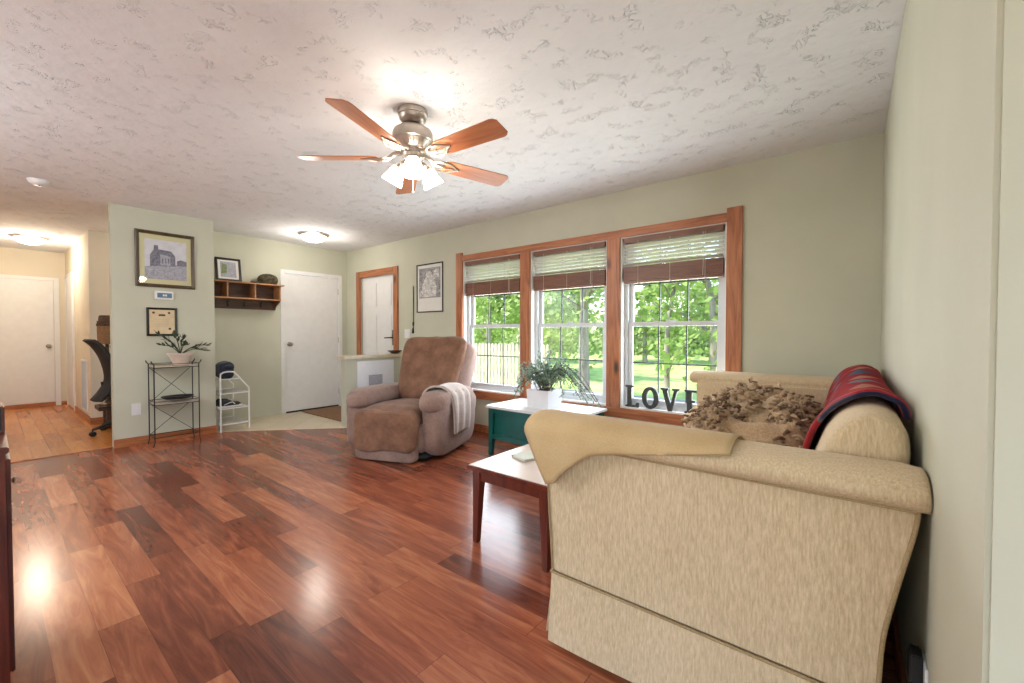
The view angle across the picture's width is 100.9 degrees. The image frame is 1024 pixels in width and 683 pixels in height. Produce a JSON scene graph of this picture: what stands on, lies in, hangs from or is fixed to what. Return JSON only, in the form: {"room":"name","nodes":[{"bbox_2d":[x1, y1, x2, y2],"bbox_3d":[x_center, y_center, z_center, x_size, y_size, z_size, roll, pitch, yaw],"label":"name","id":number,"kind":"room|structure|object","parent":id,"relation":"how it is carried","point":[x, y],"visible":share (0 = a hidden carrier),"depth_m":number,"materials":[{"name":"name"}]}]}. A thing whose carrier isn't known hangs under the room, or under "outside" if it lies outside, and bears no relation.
{"room":"living room","nodes":[
{"label":"living room","id":0,"kind":"room"},
{"bbox_2d":[0,247,66,405],"bbox_3d":[-7.805,-0.189,6.169,0.100,2.440,1.840,1,1,39],"label":"wall","id":1,"kind":"structure","parent":0,"point":[13,261],"depth_m":6.65,"materials":[{"name":"beige paint"}]},
{"bbox_2d":[0,278,54,405],"bbox_3d":[-7.525,0.007,6.383,0.094,1.910,0.840,1,1,39],"label":"door","id":2,"kind":"structure","parent":1,"relation":"in","point":[27,362],"depth_m":6.50,"materials":[{"name":"white paint"}]},
{"bbox_2d":[0,274,60,404],"bbox_3d":[-7.546,0.011,6.401,0.018,2.030,0.970,1,1,39],"label":"trim","id":3,"kind":"structure","parent":1,"relation":"attached to","point":[55,280],"depth_m":6.74,"materials":[{"name":"white paint"}]},
{"bbox_2d":[4,401,66,409],"bbox_3d":[-7.768,1.002,6.149,0.013,0.060,1.820,1,1,39],"label":"baseboard","id":4,"kind":"structure","parent":1,"relation":"attached to","point":[10,407],"depth_m":6.56,"materials":[{"name":"brown wood"}]},
{"bbox_2d":[65,230,103,417],"bbox_3d":[-6.249,-0.189,6.149,2.550,2.440,0.120,1,1,39],"label":"wall","id":5,"kind":"structure","parent":0,"point":[84,257],"depth_m":5.40,"materials":[{"name":"beige paint"}]},
{"bbox_2d":[65,276,73,407],"bbox_3d":[-6.761,0.010,6.475,0.750,1.970,0.016,1,1,39],"label":"door","id":6,"kind":"structure","parent":5,"relation":"in","point":[68,280],"depth_m":6.47,"materials":[{"name":"white paint"}]},
{"bbox_2d":[64,271,75,411],"bbox_3d":[-6.762,-0.005,6.473,0.870,2.060,0.023,1,1,39],"label":"trim","id":7,"kind":"structure","parent":5,"relation":"attached to","point":[71,273],"depth_m":6.21,"materials":[{"name":"white paint"}]},
{"bbox_2d":[68,404,90,423],"bbox_3d":[-6.252,0.990,6.090,2.450,0.085,0.013,1,1,39],"label":"baseboard","id":8,"kind":"structure","parent":5,"relation":"attached to","point":[79,411],"depth_m":5.75,"materials":[{"name":"brown wood"}]},
{"bbox_2d":[81,359,87,412],"bbox_3d":[-5.702,0.582,5.640,0.500,0.680,0.012,1,1,39],"label":"air vent","id":9,"kind":"object","parent":5,"relation":"in","point":[84,373],"visible":1,"depth_m":5.62,"materials":[{"name":"white paint"}]},
{"bbox_2d":[101,232,109,400],"bbox_3d":[-4.304,-0.181,5.792,1.170,2.440,1.760,1,1,39],"label":"wall","id":10,"kind":"structure","parent":0,"point":[104,236],"depth_m":5.41,"materials":[{"name":"beige paint"}]},
{"bbox_2d":[90,417,102,424],"bbox_3d":[-4.741,0.992,6.004,0.013,0.085,1.773,1,1,39],"label":"baseboard","id":11,"kind":"structure","parent":10,"relation":"attached to","point":[98,420],"depth_m":5.35,"materials":[{"name":"brown wood"}]},
{"bbox_2d":[108,203,215,447],"bbox_3d":[-3.964,-0.161,4.755,0.660,2.440,0.870,1,1,39],"label":"wall","id":12,"kind":"structure","parent":0,"point":[130,345],"depth_m":4.46,"materials":[{"name":"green paint"}]},
{"bbox_2d":[131,403,140,414],"bbox_3d":[-3.869,0.698,4.357,0.008,0.120,0.075,1,1,39],"label":"wall outlet","id":13,"kind":"object","parent":12,"relation":"attached to","point":[135,408],"visible":1,"depth_m":4.36,"materials":[{"name":"white paint"}]},
{"bbox_2d":[146,307,177,335],"bbox_3d":[-3.726,-0.210,4.507,0.020,0.300,0.258,1,1,39],"label":"framed certificate","id":14,"kind":"object","parent":12,"relation":"attached to","point":[163,320],"visible":0.97,"depth_m":4.50,"materials":[{"name":"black paper"}]},
{"bbox_2d":[154,291,173,299],"bbox_3d":[-3.711,-0.491,4.511,0.031,0.090,0.160,1,1,39],"label":"thermostat","id":15,"kind":"object","parent":12,"relation":"attached to","point":[161,295],"visible":1,"depth_m":4.50,"materials":[{"name":"white paint"}]},
{"bbox_2d":[134,228,194,289],"bbox_3d":[-3.699,-0.869,4.523,0.026,0.585,0.506,1,1,39],"label":"framed picture","id":16,"kind":"object","parent":12,"relation":"attached to","point":[162,259],"visible":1,"depth_m":4.51,"materials":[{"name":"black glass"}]},
{"bbox_2d":[144,238,186,280],"bbox_3d":[-3.700,-0.869,4.526,0.005,0.415,0.355,1,1,39],"label":"print","id":17,"kind":"object","parent":16,"relation":"attached to","point":[165,259],"depth_m":4.52},
{"bbox_2d":[114,425,216,448],"bbox_3d":[-3.701,1.021,4.568,0.013,0.085,0.880,1,1,39],"label":"baseboard","id":18,"kind":"structure","parent":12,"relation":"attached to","point":[126,442],"depth_m":4.51,"materials":[{"name":"brown wood"}]},
{"bbox_2d":[213,231,347,422],"bbox_3d":[-3.319,-0.185,5.988,0.120,2.440,2.060,1,1,39],"label":"wall","id":19,"kind":"structure","parent":0,"point":[250,339],"depth_m":5.74,"materials":[{"name":"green paint"}]},
{"bbox_2d":[214,274,284,309],"bbox_3d":[-3.479,-0.667,5.500,0.230,0.483,0.905,1,1,39],"label":"shelf","id":20,"kind":"object","parent":19,"relation":"attached to","point":[228,294],"depth_m":5.58,"materials":[{"name":"brown wood"}]},
{"bbox_2d":[214,257,241,281],"bbox_3d":[-3.599,-0.912,5.367,0.067,0.298,0.285,1,1,39],"label":"photo frame","id":21,"kind":"object","parent":20,"relation":"on","point":[229,269],"visible":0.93,"depth_m":5.36,"materials":[{"name":"black metal"}]},
{"bbox_2d":[217,259,238,279],"bbox_3d":[-3.601,-0.912,5.370,0.046,0.245,0.233,1,1,39],"label":"photo","id":22,"kind":"object","parent":21,"relation":"attached to","point":[227,269],"depth_m":5.36,"materials":[{"name":"white paper"}]},
{"bbox_2d":[280,269,341,413],"bbox_3d":[-2.977,0.000,6.327,0.034,2.055,0.920,1,1,39],"label":"trim","id":23,"kind":"structure","parent":19,"relation":"attached to","point":[282,271],"depth_m":6.01,"materials":[{"name":"white paint"}]},
{"bbox_2d":[285,274,338,412],"bbox_3d":[-2.967,0.025,6.325,0.112,1.994,0.809,1,1,39],"label":"door","id":24,"kind":"structure","parent":19,"relation":"in","point":[311,303],"depth_m":6.31,"materials":[{"name":"white paint"}]},
{"bbox_2d":[337,353,401,427],"bbox_3d":[-1.804,0.607,5.503,0.170,0.875,0.898,1,1,39],"label":"wall","id":25,"kind":"structure","parent":0,"point":[357,371],"depth_m":5.33,"materials":[{"name":"sage paint"},{"name":"beige laminate"}]},
{"bbox_2d":[388,350,401,353],"bbox_3d":[-1.592,0.140,5.749,0.196,0.050,0.196,1,1,39],"label":"wooden bowl","id":26,"kind":"object","parent":25,"relation":"on","point":[390,351],"visible":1,"depth_m":5.71,"materials":[{"name":"brown wood"}]},
{"bbox_2d":[5,404,897,682],"bbox_3d":[-2.680,1.160,2.595,12.600,0.126,6.850,1,1,39],"label":"floor","id":27,"kind":"structure","parent":0,"point":[268,556],"depth_m":2.11,"materials":[{"name":"brown wood"}]},
{"bbox_2d":[0,431,16,682],"bbox_3d":[-1.929,0.730,1.254,0.480,0.800,0.615,1,1,39],"label":"base cabinet","id":28,"kind":"object","parent":27,"relation":"on","point":[7,626],"visible":0.94,"depth_m":1.32,"materials":[{"name":"brown wood"}]},
{"bbox_2d":[0,402,4,432],"bbox_3d":[-1.916,0.278,1.481,0.165,0.095,0.178,1,1,39],"label":"speaker","id":29,"kind":"object","parent":28,"relation":"on","point":[2,408],"visible":1,"depth_m":1.50},
{"bbox_2d":[11,446,111,462],"bbox_3d":[-5.232,1.096,2.804,0.040,0.006,3.780,1,1,39],"label":"trim","id":30,"kind":"structure","parent":27,"relation":"on","point":[110,446],"depth_m":3.98,"materials":[{"name":"brown wood"}]},
{"bbox_2d":[82,339,111,436],"bbox_3d":[-4.560,0.510,4.962,0.648,1.091,0.663,1,1,39],"label":"office chair","id":31,"kind":"object","parent":27,"relation":"on","point":[102,353],"visible":0.49,"depth_m":4.73,"materials":[{"name":"black"}]},
{"bbox_2d":[95,404,111,428],"bbox_3d":[-4.757,0.910,5.498,0.320,0.270,0.920,1,1,39],"label":"bench","id":32,"kind":"object","parent":27,"relation":"on","point":[107,410],"visible":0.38,"depth_m":5.12,"materials":[{"name":"brown wood"}]},
{"bbox_2d":[96,315,110,405],"bbox_3d":[-4.917,0.230,5.253,0.188,1.100,0.347,1,1,39],"label":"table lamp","id":33,"kind":"object","parent":32,"relation":"on","point":[103,323],"visible":0.41,"depth_m":5.12,"materials":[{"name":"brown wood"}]},
{"bbox_2d":[145,359,201,447],"bbox_3d":[-3.575,0.630,4.481,0.241,0.873,0.430,1,1,39],"label":"plant stand","id":34,"kind":"object","parent":27,"relation":"on","point":[154,367],"visible":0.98,"depth_m":4.44,"materials":[{"name":"black metal"}]},
{"bbox_2d":[148,362,198,368],"bbox_3d":[-3.575,0.248,4.473,0.239,0.042,0.384,1,1,39],"label":"shelf","id":35,"kind":"object","parent":34,"relation":"attached to","point":[191,365],"depth_m":4.40,"materials":[{"name":"beige metal"}]},
{"bbox_2d":[149,396,198,405],"bbox_3d":[-3.575,0.628,4.481,0.239,0.042,0.384,1,1,39],"label":"shelf","id":36,"kind":"object","parent":34,"relation":"attached to","point":[192,399],"depth_m":4.43,"materials":[{"name":"beige metal"}]},
{"bbox_2d":[161,394,193,399],"bbox_3d":[-3.558,0.590,4.502,0.205,0.033,0.288,1,1,39],"label":"oval tray","id":37,"kind":"object","parent":34,"relation":"on","point":[177,396],"visible":1,"depth_m":4.48,"materials":[{"name":"black plastic"}]},
{"bbox_2d":[153,329,210,365],"bbox_3d":[-3.518,0.062,4.527,0.248,0.388,0.509,1,1,39],"label":"potted succulent","id":38,"kind":"object","parent":34,"relation":"on","point":[180,357],"visible":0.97,"depth_m":4.47,"materials":[{"name":"green plant"}]},
{"bbox_2d":[167,352,193,364],"bbox_3d":[-3.539,0.189,4.517,0.232,0.135,0.232,1,1,39],"label":"pot","id":39,"kind":"object","parent":38,"relation":"attached to","point":[180,357],"depth_m":4.45,"materials":[{"name":"ceramic"}]},
{"bbox_2d":[216,371,249,432],"bbox_3d":[-3.479,0.696,5.169,0.537,0.710,0.314,1,1,39],"label":"shoe rack","id":40,"kind":"object","parent":27,"relation":"on","point":[236,374],"visible":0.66,"depth_m":5.09,"materials":[{"name":"white metal"}]},
{"bbox_2d":[215,361,233,378],"bbox_3d":[-3.406,0.338,5.013,0.267,0.215,0.164,1,1,39],"label":"bag","id":41,"kind":"object","parent":40,"relation":"on","point":[222,366],"visible":0.94,"depth_m":4.95,"materials":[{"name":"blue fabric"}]},
{"bbox_2d":[216,377,239,379],"bbox_3d":[-3.510,0.437,5.124,0.532,0.012,0.207,1,1,39],"label":"wire shelf","id":42,"kind":"object","parent":40,"relation":"attached to","point":[217,378],"depth_m":4.98,"materials":[{"name":"white metal"}]},
{"bbox_2d":[216,399,241,407],"bbox_3d":[-3.362,0.730,5.027,0.096,0.097,0.260,1,1,34],"label":"sneaker","id":43,"kind":"object","parent":40,"relation":"on","point":[225,403],"visible":0.94,"depth_m":4.99,"materials":[{"name":"white paint"}]},
{"bbox_2d":[216,388,248,394],"bbox_3d":[-3.479,0.606,5.167,0.532,0.012,0.307,1,1,39],"label":"wire shelf","id":44,"kind":"object","parent":40,"relation":"attached to","point":[227,389],"depth_m":5.13,"materials":[{"name":"white paint"}]},
{"bbox_2d":[216,404,248,409],"bbox_3d":[-3.479,0.781,5.170,0.532,0.012,0.307,1,1,39],"label":"wire shelf","id":45,"kind":"object","parent":40,"relation":"attached to","point":[220,408],"depth_m":5.02,"materials":[{"name":"white paint"}]},
{"bbox_2d":[216,416,248,425],"bbox_3d":[-3.479,0.966,5.174,0.532,0.012,0.307,1,1,39],"label":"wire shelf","id":46,"kind":"object","parent":40,"relation":"attached to","point":[237,422],"depth_m":5.12,"materials":[{"name":"white metal"}]},
{"bbox_2d":[301,406,340,421],"bbox_3d":[-2.407,1.022,5.998,1.240,0.014,0.580,1,1,39],"label":"door mat","id":47,"kind":"object","parent":27,"relation":"on","point":[334,413],"visible":0.48,"depth_m":6.04,"materials":[{"name":"brown fabric"}]},
{"bbox_2d":[346,336,476,462],"bbox_3d":[-0.977,0.508,4.333,1.092,1.120,1.278,0,1,17],"label":"recliner","id":48,"kind":"object","parent":27,"relation":"on","point":[391,422],"visible":0.92,"depth_m":3.94,"materials":[{"name":"brown fabric"}]},
{"bbox_2d":[398,336,466,398],"bbox_3d":[-0.869,0.292,4.567,0.741,0.698,0.431,0,1,17],"label":"backrest","id":49,"kind":"object","parent":48,"relation":"on","point":[426,362],"depth_m":4.49,"materials":[{"name":"brown fabric"}]},
{"bbox_2d":[422,383,470,434],"bbox_3d":[-0.628,0.637,4.128,0.352,0.466,0.428,0,1,17],"label":"throw","id":50,"kind":"object","parent":48,"relation":"on","point":[461,400],"visible":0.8,"depth_m":4.04,"materials":[{"name":"white fabric"}]},
{"bbox_2d":[467,444,550,572],"bbox_3d":[0.316,0.888,2.610,0.543,0.430,1.133,1,1,39],"label":"coffee table","id":51,"kind":"object","parent":27,"relation":"on","point":[503,470],"visible":0.29,"depth_m":2.23,"materials":[{"name":"beige laminate"}]},
{"bbox_2d":[511,451,534,461],"bbox_3d":[0.108,0.669,2.481,0.180,0.012,0.132,-1,1,-33],"label":"notebook","id":52,"kind":"object","parent":51,"relation":"on","point":[523,456],"visible":0.55,"depth_m":2.44,"materials":[{"name":"white paper"}]},
{"bbox_2d":[486,398,606,454],"bbox_3d":[0.306,0.840,3.926,0.980,0.472,0.565,1,1,39],"label":"side table","id":53,"kind":"object","parent":27,"relation":"on","point":[507,420],"visible":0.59,"depth_m":3.88,"materials":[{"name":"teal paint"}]},
{"bbox_2d":[510,346,602,408],"bbox_3d":[0.370,0.324,3.828,0.896,0.564,0.331,1,2,40],"label":"potted plant","id":54,"kind":"object","parent":53,"relation":"on","point":[546,396],"visible":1,"depth_m":3.84,"materials":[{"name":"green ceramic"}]},
{"bbox_2d":[546,370,931,682],"bbox_3d":[1.193,0.637,2.153,1.108,0.926,2.258,1,1,39],"label":"sofa","id":55,"kind":"object","parent":27,"relation":"on","point":[760,562],"visible":0.78,"depth_m":1.21,"materials":[{"name":"beige fabric"}]},
{"bbox_2d":[524,409,744,483],"bbox_3d":[0.389,0.401,1.476,0.715,0.251,0.248,1,1,39],"label":"cover","id":56,"kind":"object","parent":55,"relation":"on","point":[558,440],"visible":0.98,"depth_m":1.43,"materials":[{"name":"beige fabric"}]},
{"bbox_2d":[683,404,699,426],"bbox_3d":[1.393,0.502,2.637,0.580,0.252,0.640,1,1,39],"label":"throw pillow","id":57,"kind":"object","parent":55,"relation":"on","point":[687,413],"visible":0.02,"depth_m":2.70,"materials":[{"name":"beige fabric"}]},
{"bbox_2d":[681,376,824,449],"bbox_3d":[1.245,0.403,2.212,0.788,0.370,1.249,1,1,39],"label":"pillow","id":58,"kind":"object","parent":55,"relation":"on","point":[769,414],"visible":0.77,"depth_m":2.04,"materials":[{"name":"brown fabric"}]},
{"bbox_2d":[802,364,911,449],"bbox_3d":[1.563,0.343,1.980,0.317,0.426,1.690,1,1,39],"label":"throw blanket","id":59,"kind":"object","parent":55,"relation":"on","point":[856,381],"visible":0.92,"depth_m":1.60,"materials":[{"name":"red fabric"}]},
{"bbox_2d":[0,0,905,252],"bbox_3d":[-2.680,-1.386,2.544,12.600,0.100,6.850,1,1,39],"label":"ceiling","id":60,"kind":"structure","parent":0,"point":[200,109],"depth_m":2.32,"materials":[{"name":"white paint"}]},
{"bbox_2d":[8,233,50,244],"bbox_3d":[-6.420,-1.339,5.635,0.380,0.118,0.380,1,1,39],"label":"ceiling light","id":61,"kind":"object","parent":60,"relation":"attached to","point":[30,239],"visible":1,"depth_m":5.55,"materials":[{"name":"white glass"}]},
{"bbox_2d":[26,177,50,186],"bbox_3d":[-3.990,-1.334,3.566,0.140,0.045,0.140,1,1,39],"label":"smoke detector","id":62,"kind":"object","parent":60,"relation":"attached to","point":[35,181],"visible":1,"depth_m":3.54,"materials":[{"name":"white paint"}]},
{"bbox_2d":[297,231,329,242],"bbox_3d":[-2.578,-1.337,5.498,0.380,0.118,0.380,1,1,39],"label":"ceiling light","id":63,"kind":"object","parent":60,"relation":"attached to","point":[310,236],"visible":1,"depth_m":5.40,"materials":[{"name":"white glass"}]},
{"bbox_2d":[297,98,507,193],"bbox_3d":[-0.538,-1.095,2.436,1.221,0.478,1.263,1,1,39],"label":"ceiling fan","id":64,"kind":"object","parent":60,"relation":"hanging from","point":[411,139],"visible":1,"depth_m":2.37,"materials":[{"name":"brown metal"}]},
{"bbox_2d":[487,253,647,392],"bbox_3d":[1.482,-1.348,9.879,4.022,5.314,3.437,1,1,39],"label":"tree","id":65,"kind":"object","parent":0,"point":[586,292],"visible":0.03,"depth_m":9.95,"materials":[{"name":"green plant"}]},
{"bbox_2d":[347,132,883,426],"bbox_3d":[0.183,-0.157,4.563,7.325,2.440,0.154,1,1,39],"label":"wall","id":66,"kind":"structure","parent":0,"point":[813,217],"depth_m":3.16,"materials":[{"name":"green paint"}]},
{"bbox_2d":[362,274,392,354],"bbox_3d":[-1.983,0.018,6.258,0.850,2.002,0.122,1,1,39],"label":"door","id":67,"kind":"structure","parent":66,"relation":"attached to","point":[377,290],"depth_m":6.27,"materials":[{"name":"white paint"}]},
{"bbox_2d":[405,329,409,337],"bbox_3d":[-1.433,-0.106,5.790,0.120,0.120,0.009,1,1,39],"label":"light switch","id":68,"kind":"object","parent":66,"relation":"attached to","point":[407,331],"visible":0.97,"depth_m":5.78,"materials":[{"name":"white paint"}]},
{"bbox_2d":[412,286,413,332],"bbox_3d":[-1.332,-0.434,5.684,0.030,0.651,0.033,0,1,16],"label":"strap","id":69,"kind":"object","parent":66,"relation":"hanging from","point":[413,286],"visible":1,"depth_m":5.68,"materials":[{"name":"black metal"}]},
{"bbox_2d":[416,261,442,312],"bbox_3d":[-1.070,-0.695,5.480,0.510,0.630,0.018,1,1,39],"label":"framed poster","id":70,"kind":"object","parent":66,"relation":"attached to","point":[429,277],"visible":1,"depth_m":5.48,"materials":[{"name":"black metal"}]},
{"bbox_2d":[473,423,487,432],"bbox_3d":[0.458,1.026,4.290,4.925,0.085,0.013,1,1,39],"label":"baseboard","id":71,"kind":"structure","parent":66,"relation":"attached to","point":[477,427],"depth_m":4.95,"materials":[{"name":"brown wood"}]},
{"bbox_2d":[463,253,519,395],"bbox_3d":[-0.206,-0.190,4.888,0.880,1.546,0.134,1,1,39],"label":"window","id":72,"kind":"structure","parent":66,"relation":"attached to","point":[469,325],"depth_m":5.01,"materials":[{"name":"white paint"}]},
{"bbox_2d":[465,254,519,295],"bbox_3d":[-0.227,-0.740,4.851,0.820,0.420,0.061,1,1,39],"label":"window blind","id":73,"kind":"object","parent":66,"relation":"attached to","point":[509,285],"visible":0.91,"depth_m":4.82,"materials":[{"name":"brown wood"}]},
{"bbox_2d":[533,242,605,290],"bbox_3d":[0.560,-0.728,4.219,0.820,0.420,0.061,1,1,39],"label":"window blind","id":74,"kind":"object","parent":66,"relation":"attached to","point":[597,277],"visible":0.89,"depth_m":4.18,"materials":[{"name":"brown wood"}]},
{"bbox_2d":[520,238,620,407],"bbox_3d":[0.576,-0.177,4.249,1.140,1.546,0.150,1,1,39],"label":"window","id":75,"kind":"structure","parent":66,"relation":"attached to","point":[537,297],"depth_m":4.19,"materials":[{"name":"white paint"}]},
{"bbox_2d":[620,222,726,414],"bbox_3d":[1.368,-0.165,3.623,0.880,1.546,0.134,1,1,39],"label":"window","id":76,"kind":"structure","parent":66,"relation":"attached to","point":[627,291],"depth_m":3.72,"materials":[{"name":"white paint"}]},
{"bbox_2d":[625,385,638,407],"bbox_3d":[1.082,0.492,3.815,0.121,0.195,0.022,1,1,39],"label":"letter","id":77,"kind":"object","parent":76,"relation":"on","point":[629,387],"visible":1,"depth_m":3.81,"materials":[{"name":"grey metal"}]},
{"bbox_2d":[642,387,658,408],"bbox_3d":[1.214,0.494,3.709,0.148,0.195,0.022,1,1,39],"label":"letter","id":78,"kind":"object","parent":76,"relation":"on","point":[646,390],"visible":1,"depth_m":3.70,"materials":[{"name":"grey metal"}]},
{"bbox_2d":[660,387,679,410],"bbox_3d":[1.345,0.496,3.603,0.156,0.195,0.022,1,1,39],"label":"letter","id":79,"kind":"object","parent":76,"relation":"on","point":[669,404],"visible":1,"depth_m":3.60,"materials":[{"name":"grey metal"}]},
{"bbox_2d":[684,389,696,412],"bbox_3d":[1.488,0.498,3.489,0.121,0.195,0.022,1,1,39],"label":"letter","id":80,"kind":"object","parent":76,"relation":"on","point":[690,400],"visible":0.6,"depth_m":3.49,"materials":[{"name":"grey metal"}]},
{"bbox_2d":[624,224,724,283],"bbox_3d":[1.347,-0.715,3.586,0.820,0.420,0.061,1,1,39],"label":"window blind","id":81,"kind":"object","parent":66,"relation":"attached to","point":[713,267],"visible":1,"depth_m":3.55,"materials":[{"name":"brown wood"}]},
{"bbox_2d":[880,0,1023,682],"bbox_3d":[1.823,-0.093,1.397,0.800,2.440,2.775,1,1,39],"label":"wall","id":82,"kind":"structure","parent":0,"point":[952,303],"depth_m":0.73,"materials":[{"name":"green paint"}]},
{"bbox_2d":[890,607,906,682],"bbox_3d":[1.507,1.079,1.676,0.013,0.085,2.774,1,1,39],"label":"baseboard","id":83,"kind":"structure","parent":82,"relation":"attached to","point":[899,662],"depth_m":1.45,"materials":[{"name":"brown wood"}]},
{"bbox_2d":[907,644,928,682],"bbox_3d":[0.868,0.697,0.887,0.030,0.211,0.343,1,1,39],"label":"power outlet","id":84,"kind":"object","parent":82,"relation":"attached to","point":[917,668],"visible":1,"depth_m":0.89,"materials":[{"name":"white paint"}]},
{"label":"outside","id":85,"kind":"structure","parent":0,"visible":0},
{"bbox_2d":[484,343,716,401],"bbox_3d":[19.976,1.055,24.878,80.000,0.100,56.230,1,1,39],"label":"ground","id":86,"kind":"structure","parent":85,"point":[644,376],"depth_m":14.98,"materials":[{"name":"green plant"}]},
{"bbox_2d":[474,266,519,353],"bbox_3d":[-0.643,-1.714,16.626,4.760,5.776,4.730,0,1,-2],"label":"tree","id":87,"kind":"object","parent":86,"relation":"on","point":[478,333],"visible":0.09,"depth_m":16.46,"materials":[{"name":"green plant"}]},
{"bbox_2d":[475,276,519,360],"bbox_3d":[-1.279,-2.285,22.762,5.821,6.679,6.057,1,1,39],"label":"tree","id":88,"kind":"object","parent":86,"relation":"on","point":[497,335],"visible":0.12,"depth_m":22.20,"materials":[{"name":"green plant"}]},
{"bbox_2d":[474,343,548,385],"bbox_3d":[-1.956,0.630,13.173,7.465,1.220,0.060,1,1,39],"label":"picket fence","id":89,"kind":"object","parent":86,"relation":"on","point":[479,372],"visible":0.2,"depth_m":11.91,"materials":[{"name":"white wood"}]},
{"bbox_2d":[491,260,603,368],"bbox_3d":[1.025,-1.770,14.644,4.502,5.976,5.429,0,1,-7],"label":"tree","id":90,"kind":"object","parent":86,"relation":"on","point":[567,316],"visible":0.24,"depth_m":14.02,"materials":[{"name":"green plant"}]},
{"bbox_2d":[500,256,603,362],"bbox_3d":[2.539,-2.049,21.395,5.934,6.771,5.308,1,1,26],"label":"tree","id":91,"kind":"object","parent":86,"relation":"on","point":[575,298],"visible":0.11,"depth_m":21.18,"materials":[{"name":"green plant"}]},
{"bbox_2d":[476,292,709,356],"bbox_3d":[7.184,-2.009,31.384,32.632,6.571,5.844,1,1,39],"label":"hedge","id":92,"kind":"object","parent":86,"relation":"on","point":[512,340],"visible":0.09,"depth_m":31.07,"materials":[{"name":"green plant"}]},
{"bbox_2d":[590,261,702,362],"bbox_3d":[6.955,-1.872,21.855,5.656,6.028,5.336,1,1,34],"label":"tree","id":93,"kind":"object","parent":86,"relation":"on","point":[645,331],"visible":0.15,"depth_m":20.80,"materials":[{"name":"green plant"}]},
{"bbox_2d":[576,237,717,400],"bbox_3d":[2.777,-0.716,7.429,3.324,4.150,2.997,1,1,39],"label":"tree","id":94,"kind":"object","parent":86,"relation":"on","point":[675,286],"visible":0.2,"depth_m":7.41,"materials":[{"name":"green plant"}]},
{"bbox_2d":[635,241,718,370],"bbox_3d":[3.015,-1.136,6.816,2.499,5.022,3.166,-1,1,-34],"label":"tree","id":95,"kind":"object","parent":86,"relation":"on","point":[710,299],"visible":0.15,"depth_m":6.96,"materials":[{"name":"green plant"}]},
{"bbox_2d":[670,277,717,359],"bbox_3d":[10.720,-1.321,22.313,5.758,5.130,4.648,0,1,-21],"label":"tree","id":96,"kind":"object","parent":86,"relation":"on","point":[694,296],"visible":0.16,"depth_m":22.07,"materials":[{"name":"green plant"}]},
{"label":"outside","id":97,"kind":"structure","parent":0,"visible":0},
{"bbox_2d":[484,381,696,403],"bbox_3d":[5.576,1.355,6.965,80.000,0.020,1.400,1,1,39],"label":"path","id":98,"kind":"structure","parent":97,"point":[651,398],"depth_m":9.74,"materials":[{"name":"grey concrete"}]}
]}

